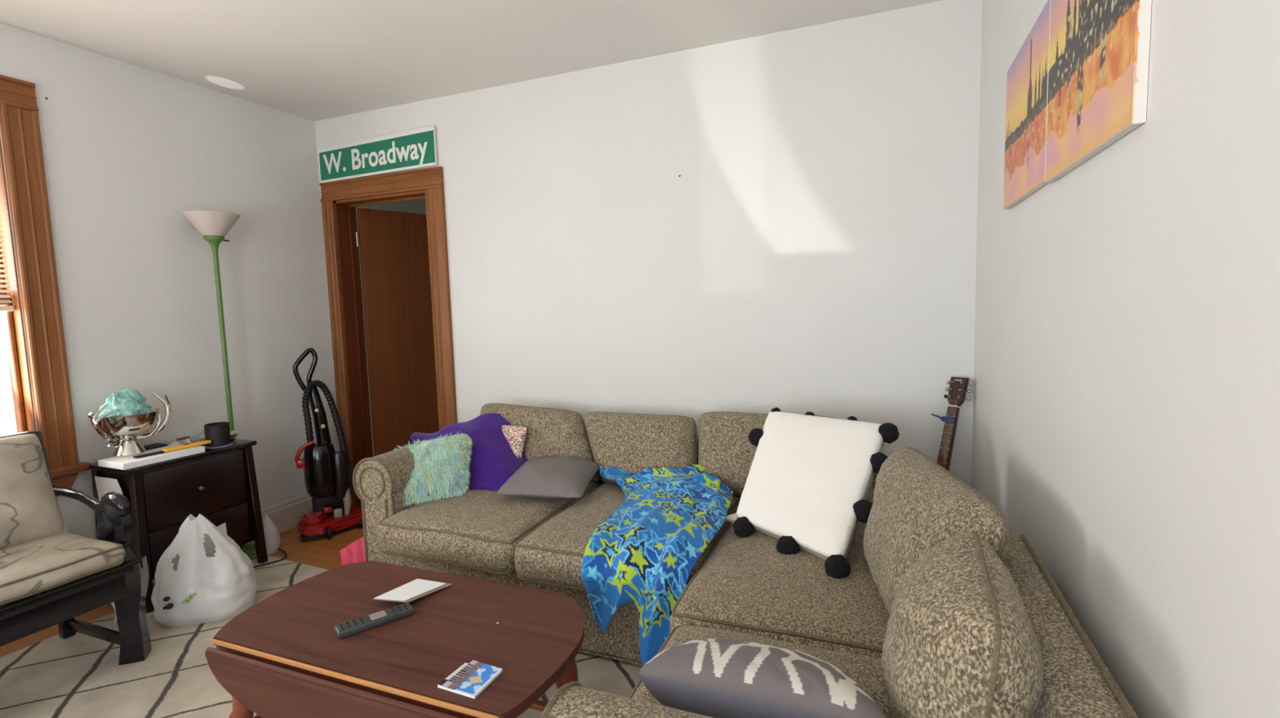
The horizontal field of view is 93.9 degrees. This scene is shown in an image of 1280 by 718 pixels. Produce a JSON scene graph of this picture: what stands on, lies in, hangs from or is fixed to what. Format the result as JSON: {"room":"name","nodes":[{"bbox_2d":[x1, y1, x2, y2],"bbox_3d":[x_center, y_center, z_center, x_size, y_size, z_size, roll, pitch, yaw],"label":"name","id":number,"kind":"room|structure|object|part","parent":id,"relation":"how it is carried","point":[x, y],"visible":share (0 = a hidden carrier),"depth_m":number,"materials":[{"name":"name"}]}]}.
{"room":"living room","nodes":[
{"label":"living room","id":0,"kind":"room"},
{"bbox_2d":[0,23,339,539],"bbox_3d":[-2.912,-0.048,1.911,0.140,2.520,4.400,0,6,22],"label":"wall","id":1,"kind":"structure","parent":0,"point":[128,149],"depth_m":3.06,"materials":[{"name":"paint"}]},
{"bbox_2d":[0,75,90,497],"bbox_3d":[-2.834,-0.225,2.027,0.195,1.766,1.365,0,6,22],"label":"window","id":2,"kind":"structure","parent":1,"relation":"in","point":[20,126],"depth_m":2.54,"materials":[{"name":"brown wood"}]},
{"bbox_3d":[-2.900,-0.576,2.023,0.030,0.790,1.041,0,6,22],"label":"sash","id":3,"kind":"part","parent":2,"relation":"part of","materials":[{"name":"brown wood"}]},
{"bbox_2d":[0,209,13,311],"bbox_3d":[-2.839,-0.560,1.994,0.035,0.820,1.041,0,6,22],"label":"window blind","id":4,"kind":"object","parent":2,"relation":"attached to","point":[2,308],"visible":1,"depth_m":2.48,"materials":[{"name":"plastic"}]},
{"bbox_3d":[-2.827,-0.163,2.032,0.025,0.022,1.039,0,6,22],"label":"rail","id":5,"kind":"part","parent":4,"relation":"part of","materials":[{"name":"plastic"}]},
{"bbox_3d":[-2.847,0.152,2.078,0.030,0.753,1.041,0,6,22],"label":"sash","id":6,"kind":"part","parent":2,"relation":"part of","materials":[{"name":"brown wood"}]},
{"bbox_3d":[-2.803,0.546,2.094,0.175,0.032,1.365,0,6,22],"label":"sill","id":7,"kind":"part","parent":2,"relation":"part of","materials":[{"name":"brown wood"}]},
{"bbox_2d":[152,493,343,582],"bbox_3d":[-2.805,1.119,1.989,0.018,0.176,4.400,0,6,22],"label":"baseboard","id":8,"kind":"structure","parent":1,"relation":"attached to","point":[286,515],"depth_m":3.63,"materials":[{"name":"paint"}]},
{"bbox_3d":[-2.538,0.781,2.615,0.045,0.120,0.080,0,6,22],"label":"wall outlet","id":9,"kind":"object","parent":1,"relation":"attached to","visible":0},
{"bbox_2d":[111,602,116,631],"bbox_3d":[-2.302,0.970,2.551,0.478,0.322,0.127,0,6,22],"label":"power cord","id":10,"kind":"object","parent":9,"relation":"hanging from","point":[112,603],"visible":0.13,"depth_m":2.46,"materials":[{"name":"white plastic"}]},
{"bbox_2d":[0,526,363,657],"bbox_3d":[-1.082,1.271,1.315,4.001,0.100,4.680,0,6,22],"label":"floor","id":11,"kind":"structure","parent":0,"point":[324,553],"depth_m":3.24,"materials":[{"name":"brown wood"}]},
{"bbox_2d":[181,210,257,559],"bbox_3d":[-2.182,0.157,3.166,0.250,1.816,0.250,0,6,22],"label":"floor lamp","id":12,"kind":"object","parent":11,"relation":"on","point":[212,225],"visible":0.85,"depth_m":3.10,"materials":[{"name":"green metal"}]},
{"bbox_3d":[-2.206,-0.689,3.088,0.250,0.116,0.250,0,6,22],"label":"lamp shade","id":13,"kind":"part","parent":12,"relation":"part of","materials":[{"name":"white glass"}]},
{"bbox_2d":[253,548,287,568],"bbox_3d":[-1.998,1.059,3.248,0.196,0.017,0.402,-3,5,-12],"label":"power cord","id":14,"kind":"object","parent":11,"relation":"on","point":[279,549],"visible":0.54,"depth_m":3.14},
{"bbox_2d":[262,514,280,555],"bbox_3d":[-2.053,0.960,3.294,0.117,0.210,0.117,0,6,22],"label":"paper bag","id":15,"kind":"object","parent":11,"relation":"on","point":[272,536],"visible":0.7,"depth_m":3.27,"materials":[{"name":"white paper"}]},
{"bbox_2d":[0,555,642,717],"bbox_3d":[-1.333,1.197,1.600,2.800,0.008,2.555,0,6,22],"label":"area rug","id":16,"kind":"object","parent":11,"relation":"on","point":[79,675],"visible":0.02,"depth_m":2.16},
{"bbox_2d":[0,431,151,665],"bbox_3d":[-2.255,0.743,2.092,0.629,0.865,0.646,0,6,22],"label":"armchair","id":17,"kind":"object","parent":16,"relation":"on","point":[50,576],"visible":1,"depth_m":2.18,"materials":[{"name":"beige fabric"}]},
{"bbox_3d":[-2.538,0.340,2.164,0.030,0.050,0.530,0,6,22],"label":"crest rail","id":18,"kind":"part","parent":17,"relation":"part of","materials":[{"name":"black paint"}]},
{"bbox_2d":[0,435,63,550],"bbox_3d":[-2.372,0.502,2.123,0.243,0.381,0.456,0,6,22],"label":"cushion","id":19,"kind":"object","parent":17,"relation":"on","point":[30,513],"depth_m":2.21,"materials":[{"name":"beige fabric"}]},
{"bbox_3d":[-2.385,0.716,2.429,0.136,0.852,0.040,0,6,22],"label":"leg","id":20,"kind":"part","parent":17,"relation":"part of","materials":[{"name":"black paint"}]},
{"bbox_2d":[0,532,125,603],"bbox_3d":[-2.196,0.731,2.076,0.481,0.112,0.509,0,6,22],"label":"seat cushion","id":21,"kind":"object","parent":17,"relation":"on","point":[46,566],"depth_m":2.08,"materials":[{"name":"beige fabric"}]},
{"bbox_3d":[-1.996,0.797,1.994,0.050,0.035,0.570,0,6,22],"label":"seat rail","id":22,"kind":"part","parent":17,"relation":"part of","materials":[{"name":"black paint"}]},
{"bbox_3d":[-1.924,0.951,2.268,0.101,0.400,0.101,-4,6,-23],"label":"leg","id":23,"kind":"part","parent":17,"relation":"part of","materials":[{"name":"black paint"}]},
{"bbox_2d":[88,439,267,613],"bbox_3d":[-2.230,0.771,2.927,0.332,0.645,0.575,0,6,22],"label":"nightstand","id":24,"kind":"object","parent":16,"relation":"on","point":[220,485],"visible":0.68,"depth_m":2.82,"materials":[{"name":"black paint"}]},
{"bbox_3d":[-2.463,0.805,2.745,0.035,0.623,0.051,0,6,22],"label":"leg","id":25,"kind":"part","parent":24,"relation":"part of","materials":[{"name":"brown wood"}]},
{"bbox_2d":[94,476,122,501],"bbox_3d":[-2.356,0.630,2.667,0.220,0.200,0.003,0,6,22],"label":"paper sheet","id":26,"kind":"object","parent":24,"relation":"hanging from","point":[104,486],"visible":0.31,"depth_m":2.67,"materials":[{"name":"white paper"}]},
{"bbox_3d":[-2.198,0.808,2.639,0.057,0.623,0.051,0,6,22],"label":"leg","id":27,"kind":"part","parent":24,"relation":"part of","materials":[{"name":"brown wood"}]},
{"bbox_2d":[97,444,204,470],"bbox_3d":[-2.246,0.448,2.762,0.211,0.028,0.337,0,6,22],"label":"book","id":28,"kind":"object","parent":24,"relation":"on","point":[128,462],"visible":0.82,"depth_m":2.68,"materials":[{"name":"white paper"}]},
{"bbox_2d":[87,392,170,457],"bbox_3d":[-2.349,0.304,2.728,0.256,0.268,0.277,-3,5,-12],"label":"bowl","id":29,"kind":"object","parent":28,"relation":"on","point":[126,428],"visible":0.98,"depth_m":2.69,"materials":[{"name":"silver metal"}]},
{"bbox_3d":[-2.357,0.295,2.653,0.071,0.204,0.144,0,6,22],"label":"antler handle","id":30,"kind":"part","parent":29,"relation":"part of","materials":[{"name":"silver metal"}]},
{"bbox_2d":[97,388,152,417],"bbox_3d":[-2.348,0.238,2.732,0.190,0.204,0.204,0,6,22],"label":"tissue paper","id":31,"kind":"object","parent":29,"relation":"in","point":[131,402],"visible":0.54,"depth_m":2.69,"materials":[{"name":"teal paper"}]},
{"bbox_3d":[-2.291,0.266,2.811,0.066,0.210,0.156,0,6,22],"label":"antler handle","id":32,"kind":"part","parent":29,"relation":"part of","materials":[{"name":"silver metal"}]},
{"bbox_2d":[133,440,211,458],"bbox_3d":[-2.183,0.418,2.798,0.037,0.019,0.311,1,6,27],"label":"utility knife","id":33,"kind":"object","parent":28,"relation":"on","point":[206,442],"visible":1,"depth_m":2.80,"materials":[{"name":"yellow plastic"}]},
{"bbox_3d":[-2.224,0.433,2.708,0.028,0.008,0.110,1,6,28],"label":"blade","id":34,"kind":"part","parent":33,"relation":"part of","materials":[{"name":"metal"}]},
{"bbox_3d":[-2.158,0.414,2.847,0.034,0.016,0.200,1,6,28],"label":"handle","id":35,"kind":"part","parent":33,"relation":"part of","materials":[{"name":"yellow plastic"}]},
{"bbox_2d":[142,443,167,450],"bbox_3d":[-2.341,0.434,2.874,0.090,0.040,0.110,0,6,22],"label":"wallet","id":36,"kind":"object","parent":24,"relation":"on","point":[155,446],"visible":0.43,"depth_m":2.86,"materials":[{"name":"black leather"}]},
{"bbox_2d":[167,436,195,446],"bbox_3d":[-2.289,0.417,2.938,0.140,0.056,0.150,0,6,22],"label":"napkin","id":37,"kind":"object","parent":24,"relation":"on","point":[185,439],"visible":0.47,"depth_m":2.96,"materials":[{"name":"paper"}]},
{"bbox_3d":[-2.117,0.618,2.863,0.016,0.265,0.450,0,6,22],"label":"drawer","id":38,"kind":"part","parent":24,"relation":"part of","materials":[{"name":"brown wood"}]},
{"bbox_3d":[-2.110,0.857,2.885,0.016,0.195,0.450,0,6,22],"label":"drawer","id":39,"kind":"part","parent":24,"relation":"part of","materials":[{"name":"brown wood"}]},
{"bbox_3d":[-2.096,0.618,2.855,0.028,0.025,0.025,0,6,22],"label":"knob","id":40,"kind":"part","parent":24,"relation":"part of","materials":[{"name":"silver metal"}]},
{"bbox_2d":[195,431,239,442],"bbox_3d":[-2.188,0.410,3.098,0.184,0.039,0.188,0,6,22],"label":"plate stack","id":41,"kind":"object","parent":24,"relation":"on","point":[233,433],"visible":0.23,"depth_m":3.10,"materials":[{"name":"ceramic"}]},
{"bbox_3d":[-2.188,0.410,3.098,0.176,0.015,0.176,0,6,22],"label":"plate","id":42,"kind":"part","parent":41,"relation":"part of","materials":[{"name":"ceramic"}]},
{"bbox_3d":[-2.182,0.397,3.101,0.176,0.015,0.176,0,6,22],"label":"plate","id":43,"kind":"part","parent":41,"relation":"part of","materials":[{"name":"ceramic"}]},
{"bbox_2d":[204,442,234,448],"bbox_3d":[-2.113,0.433,2.999,0.128,0.007,0.128,0,6,22],"label":"coaster","id":44,"kind":"object","parent":24,"relation":"on","point":[231,443],"visible":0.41,"depth_m":2.96,"materials":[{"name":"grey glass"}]},
{"bbox_2d":[204,422,231,447],"bbox_3d":[-2.115,0.376,2.994,0.104,0.106,0.104,0,6,22],"label":"cup","id":45,"kind":"object","parent":44,"relation":"on","point":[219,433],"visible":0.99,"depth_m":2.96,"materials":[{"name":"black ceramic"}]},
{"bbox_2d":[217,523,226,534],"bbox_3d":[-2.033,0.851,2.897,0.002,0.100,0.065,0,6,22],"label":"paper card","id":46,"kind":"object","parent":24,"relation":"attached to","point":[223,527],"visible":0.29,"depth_m":2.91,"materials":[{"name":"white paper"}]},
{"bbox_3d":[-2.007,0.758,3.115,0.057,0.623,0.051,0,6,22],"label":"leg","id":47,"kind":"part","parent":24,"relation":"part of","materials":[{"name":"brown wood"}]},
{"bbox_2d":[151,514,257,626],"bbox_3d":[-1.900,0.892,2.595,0.379,0.447,0.284,-3,5,-15],"label":"plastic bag","id":48,"kind":"object","parent":16,"relation":"on","point":[203,576],"visible":1,"depth_m":2.54,"materials":[{"name":"white plastic"}]},
{"bbox_2d":[162,596,173,609],"bbox_3d":[-1.945,1.005,2.463,0.037,0.051,0.030,0,6,22],"label":"print","id":49,"kind":"object","parent":48,"relation":"attached to","point":[168,602],"depth_m":2.47,"materials":[{"name":"plastic"}]},
{"bbox_2d":[181,593,195,604],"bbox_3d":[-1.871,0.993,2.479,0.052,0.036,0.024,-4,6,-24],"label":"print","id":50,"kind":"object","parent":48,"relation":"attached to","point":[186,598],"depth_m":2.49},
{"bbox_2d":[339,536,365,565],"bbox_3d":[-1.256,0.933,2.691,0.164,0.329,0.074,-1,5,4],"label":"gift bag","id":51,"kind":"object","parent":16,"relation":"on","point":[353,553],"visible":0.23,"depth_m":2.66,"materials":[{"name":"pink paper"}]},
{"bbox_2d":[204,560,584,717],"bbox_3d":[-0.637,0.941,1.701,1.031,0.443,0.585,0,6,22],"label":"coffee table","id":52,"kind":"object","parent":16,"relation":"on","point":[283,656],"visible":0.94,"depth_m":1.54,"materials":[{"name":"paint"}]},
{"bbox_3d":[-1.112,0.971,1.696,0.166,0.411,0.077,-1,5,5],"label":"leg","id":53,"kind":"part","parent":52,"relation":"part of","materials":[{"name":"brown wood"}]},
{"bbox_2d":[334,602,413,639],"bbox_3d":[-0.728,0.717,1.645,0.196,0.022,0.052,-6,7,-38],"label":"remote control","id":54,"kind":"object","parent":52,"relation":"on","point":[360,624],"visible":1,"depth_m":1.63,"materials":[{"name":"grey plastic"}]},
{"bbox_3d":[-0.722,0.707,1.649,0.040,0.002,0.036,-6,7,-38],"label":"silver panel","id":55,"kind":"part","parent":54,"relation":"part of","materials":[{"name":"silver metal"}]},
{"bbox_3d":[-0.637,0.752,1.681,1.003,0.010,0.517,0,6,22],"label":"moulding","id":56,"kind":"part","parent":52,"relation":"part of","materials":[{"name":"brown wood"}]},
{"bbox_2d":[372,578,452,603],"bbox_3d":[-0.681,0.699,1.801,0.138,0.022,0.185,0,6,22],"label":"envelope","id":57,"kind":"object","parent":52,"relation":"on","point":[417,588],"visible":1,"depth_m":1.80,"materials":[{"name":"paper"}]},
{"bbox_2d":[437,659,502,698],"bbox_3d":[-0.392,0.739,1.386,0.106,0.006,0.112,0,6,22],"label":"booklet","id":58,"kind":"object","parent":52,"relation":"on","point":[471,678],"visible":1,"depth_m":1.38,"materials":[{"name":"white paper"}]},
{"bbox_3d":[-0.213,0.944,1.714,0.140,0.411,0.077,-4,6,-21],"label":"leg","id":59,"kind":"part","parent":52,"relation":"part of","materials":[{"name":"brown wood"}]},
{"bbox_2d":[292,347,363,542],"bbox_3d":[-1.856,0.483,3.547,0.380,1.103,0.333,-4,6,-28],"label":"vacuum cleaner","id":60,"kind":"object","parent":11,"relation":"on","point":[327,473],"visible":0.98,"depth_m":3.52,"materials":[{"name":"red plastic"}]},
{"bbox_3d":[-1.954,0.544,3.487,0.108,0.134,0.024,-4,6,-28],"label":"carry handle","id":61,"kind":"part","parent":60,"relation":"part of","materials":[{"name":"red plastic"}]},
{"bbox_3d":[-1.968,0.076,3.523,0.134,0.282,0.027,-4,6,-28],"label":"handle","id":62,"kind":"part","parent":60,"relation":"part of","materials":[{"name":"black plastic"}]},
{"bbox_2d":[300,511,327,524],"bbox_3d":[-1.911,0.933,3.517,0.122,0.045,0.157,-7,7,-43],"label":"hood","id":63,"kind":"object","parent":60,"relation":"attached to","point":[311,517],"depth_m":3.49,"materials":[{"name":"red plastic"}]},
{"bbox_2d":[302,442,336,499],"bbox_3d":[-1.895,0.656,3.550,0.176,0.320,0.176,0,6,22],"label":"canister","id":64,"kind":"object","parent":60,"relation":"on","point":[319,460],"depth_m":3.48,"materials":[{"name":"black plastic"}]},
{"bbox_2d":[352,403,1137,717],"bbox_3d":[-0.129,0.693,2.047,2.444,0.862,2.160,0,6,22],"label":"sectional sofa","id":65,"kind":"object","parent":11,"relation":"on","point":[940,611],"visible":0.67,"depth_m":1.58,"materials":[{"name":"brown fabric"}]},
{"bbox_3d":[-0.955,0.704,2.980,0.210,0.657,0.920,0,6,22],"label":"arm","id":66,"kind":"part","parent":65,"relation":"part of"},
{"bbox_2d":[391,431,472,507],"bbox_3d":[-0.957,0.493,2.684,0.405,0.300,0.276,-2,5,-8],"label":"throw pillow","id":67,"kind":"object","parent":65,"relation":"on","point":[442,466],"visible":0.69,"depth_m":2.63,"materials":[{"name":"fur"}]},
{"bbox_2d":[410,413,527,491],"bbox_3d":[-0.826,0.429,2.989,0.706,0.292,0.528,0,6,22],"label":"throw pillow","id":68,"kind":"object","parent":65,"relation":"on","point":[493,461],"visible":0.56,"depth_m":2.85,"materials":[{"name":"purple fabric"}]},
{"bbox_2d":[377,480,598,572],"bbox_3d":[-0.625,0.681,2.643,0.681,0.178,0.799,0,6,22],"label":"seat cushion","id":69,"kind":"object","parent":65,"relation":"on","point":[479,530],"depth_m":2.34,"materials":[{"name":"beige fabric"}]},
{"bbox_2d":[502,425,526,459],"bbox_3d":[-0.709,0.459,2.964,0.289,0.253,0.144,0,6,22],"label":"throw pillow","id":70,"kind":"object","parent":65,"relation":"on","point":[515,436],"visible":0.3,"depth_m":2.93,"materials":[{"name":"fabric"}]},
{"bbox_2d":[480,403,597,481],"bbox_3d":[-0.522,0.418,3.049,0.729,0.356,0.258,0,6,22],"label":"cushion","id":71,"kind":"object","parent":65,"relation":"on","point":[550,432],"depth_m":2.95,"materials":[{"name":"beige fabric"}]},
{"bbox_2d":[496,456,599,498],"bbox_3d":[-0.398,0.522,2.694,0.387,0.127,0.494,-1,5,8],"label":"throw pillow","id":72,"kind":"object","parent":65,"relation":"on","point":[546,477],"visible":0.98,"depth_m":2.54,"materials":[{"name":"grey fabric"}]},
{"bbox_2d":[514,482,739,588],"bbox_3d":[-0.006,0.684,2.384,0.699,0.178,0.819,0,6,22],"label":"seat cushion","id":73,"kind":"object","parent":65,"relation":"on","point":[550,550],"depth_m":2.16,"materials":[{"name":"brown fabric"}]},
{"bbox_3d":[0.229,0.875,0.873,0.765,0.635,0.210,0,6,22],"label":"arm","id":74,"kind":"part","parent":65,"relation":"part of"},
{"bbox_2d":[584,412,697,483],"bbox_3d":[-0.012,0.433,2.846,0.598,0.340,0.254,0,6,22],"label":"cushion","id":75,"kind":"object","parent":65,"relation":"on","point":[632,442],"depth_m":2.77,"materials":[{"name":"beige fabric"}]},
{"bbox_2d":[581,464,733,665],"bbox_3d":[0.097,0.716,2.362,0.578,0.451,1.028,-2,5,0],"label":"blanket","id":76,"kind":"object","parent":65,"relation":"on","point":[644,554],"visible":0.93,"depth_m":1.99,"materials":[{"name":"blue fabric"}]},
{"bbox_3d":[0.038,0.645,3.079,1.760,0.560,0.120,0,6,22],"label":"frame","id":77,"kind":"part","parent":65,"relation":"part of","materials":[{"name":"beige fabric"}]},
{"bbox_2d":[697,412,822,497],"bbox_3d":[0.558,0.425,2.615,0.639,0.362,0.263,0,6,22],"label":"cushion","id":78,"kind":"object","parent":65,"relation":"on","point":[726,451],"depth_m":2.61,"materials":[{"name":"beige fabric"}]},
{"bbox_2d":[631,625,891,717],"bbox_3d":[0.283,0.785,1.250,0.649,0.171,0.577,0,6,22],"label":"seat cushion","id":79,"kind":"object","parent":65,"relation":"on","point":[862,662],"depth_m":1.46,"materials":[{"name":"fabric"}]},
{"bbox_2d":[639,639,886,717],"bbox_3d":[0.229,0.639,1.147,0.458,0.208,0.289,0,6,22],"label":"throw pillow","id":80,"kind":"object","parent":65,"relation":"on","point":[715,678],"visible":0.98,"depth_m":1.04,"materials":[{"name":"fabric"}]},
{"bbox_2d":[670,521,889,658],"bbox_3d":[0.571,0.703,2.009,0.679,0.183,1.089,0,6,22],"label":"seat cushion","id":81,"kind":"object","parent":65,"relation":"on","point":[738,584],"depth_m":1.66,"materials":[{"name":"brown fabric"}]},
{"bbox_2d":[724,407,899,578],"bbox_3d":[0.564,0.429,2.120,0.578,0.396,0.626,2,7,38],"label":"throw pillow","id":82,"kind":"object","parent":65,"relation":"on","point":[810,478],"visible":0.97,"depth_m":2.09,"materials":[{"name":"white fabric"}]},
{"bbox_3d":[0.982,0.688,2.424,0.100,0.540,0.778,-4,6,-23],"label":"frame","id":83,"kind":"part","parent":65,"relation":"part of","materials":[{"name":"beige fabric"}]},
{"bbox_2d":[862,448,1008,615],"bbox_3d":[0.732,0.484,1.577,0.211,0.401,0.727,-1,5,10],"label":"cushion","id":84,"kind":"object","parent":65,"relation":"on","point":[918,504],"depth_m":1.46,"materials":[{"name":"brown fabric"}]},
{"bbox_2d":[881,533,1044,717],"bbox_3d":[0.568,0.539,1.079,0.244,0.390,0.442,0,6,22],"label":"cushion","id":85,"kind":"object","parent":65,"relation":"on","point":[964,638],"depth_m":0.93,"materials":[{"name":"brown fabric"}]},
{"bbox_3d":[0.729,0.778,1.063,0.120,0.625,0.890,0,6,22],"label":"frame","id":86,"kind":"part","parent":65,"relation":"part of","materials":[{"name":"brown fabric"}]},
{"bbox_2d":[936,377,973,471],"bbox_3d":[1.255,0.565,2.495,0.297,0.961,0.341,-4,6,-27],"label":"acoustic guitar","id":87,"kind":"object","parent":11,"relation":"on","point":[957,388],"visible":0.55,"depth_m":2.51,"materials":[{"name":"brown wood"}]},
{"bbox_2d":[931,413,955,423],"bbox_3d":[1.285,0.253,2.542,0.018,0.024,0.120,-4,6,-23],"label":"capo","id":88,"kind":"object","parent":87,"relation":"attached to","point":[944,419],"visible":1,"depth_m":2.52,"materials":[{"name":"blue plastic"}]},
{"bbox_3d":[1.277,0.248,2.568,0.012,0.017,0.065,-3,5,-13],"label":"lever","id":89,"kind":"part","parent":88,"relation":"part of","materials":[{"name":"blue plastic"}]},
{"bbox_2d":[355,199,426,457],"bbox_3d":[-1.942,-0.342,5.356,0.100,2.620,2.460,0,6,22],"label":"wall","id":90,"kind":"structure","parent":0,"point":[417,206],"depth_m":4.94,"materials":[{"name":"paint"}]},
{"bbox_2d":[0,0,944,121],"bbox_3d":[-1.156,-1.337,1.075,4.001,0.100,4.680,0,6,22],"label":"ceiling","id":91,"kind":"structure","parent":0,"point":[314,60],"depth_m":2.65,"materials":[{"name":"paint"}]},
{"bbox_2d":[315,0,982,486],"bbox_3d":[-0.279,-0.250,3.292,4.001,2.520,0.140,0,6,22],"label":"wall","id":92,"kind":"structure","parent":0,"point":[812,248],"depth_m":2.89,"materials":[{"name":"paint"}]},
{"bbox_2d":[318,125,437,182],"bbox_3d":[-1.607,-1.233,3.631,0.913,0.234,0.018,0,6,22],"label":"street sign","id":93,"kind":"object","parent":92,"relation":"attached to","point":[416,148],"visible":1,"depth_m":3.60,"materials":[{"name":"green metal"}]},
{"bbox_2d":[319,166,457,507],"bbox_3d":[-1.536,-0.066,3.806,0.956,2.130,0.176,0,6,22],"label":"trim","id":94,"kind":"structure","parent":92,"relation":"attached to","point":[340,199],"depth_m":3.82,"materials":[{"name":"brown wood"}]},
{"bbox_3d":[-1.175,0.003,3.587,0.122,2.013,0.026,0,6,22],"label":"casing","id":95,"kind":"part","parent":94,"relation":"part of","materials":[{"name":"brown wood"}]},
{"bbox_2d":[355,208,439,456],"bbox_3d":[-1.576,-0.036,4.245,0.104,1.977,0.726,3,7,42],"label":"door","id":96,"kind":"structure","parent":92,"relation":"in","point":[393,246],"depth_m":4.14,"materials":[{"name":"brown wood"}]},
{"bbox_2d":[971,0,1279,717],"bbox_3d":[0.674,-0.018,0.478,0.140,2.520,4.400,0,6,22],"label":"wall","id":97,"kind":"structure","parent":0,"point":[1126,423],"depth_m":0.88,"materials":[{"name":"paint"}]},
{"bbox_2d":[1003,0,1050,209],"bbox_3d":[1.049,-0.651,1.620,0.020,0.415,0.503,0,6,22],"label":"canvas painting","id":98,"kind":"object","parent":97,"relation":"attached to","point":[1027,77],"visible":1,"depth_m":1.57,"materials":[{"name":"fabric"}]},
{"bbox_2d":[1044,0,1151,182],"bbox_3d":[0.857,-0.599,1.140,0.020,0.425,0.520,0,6,22],"label":"canvas painting","id":99,"kind":"object","parent":97,"relation":"attached to","point":[1099,50],"visible":1,"depth_m":1.09,"materials":[{"name":"fabric"}]}
]}

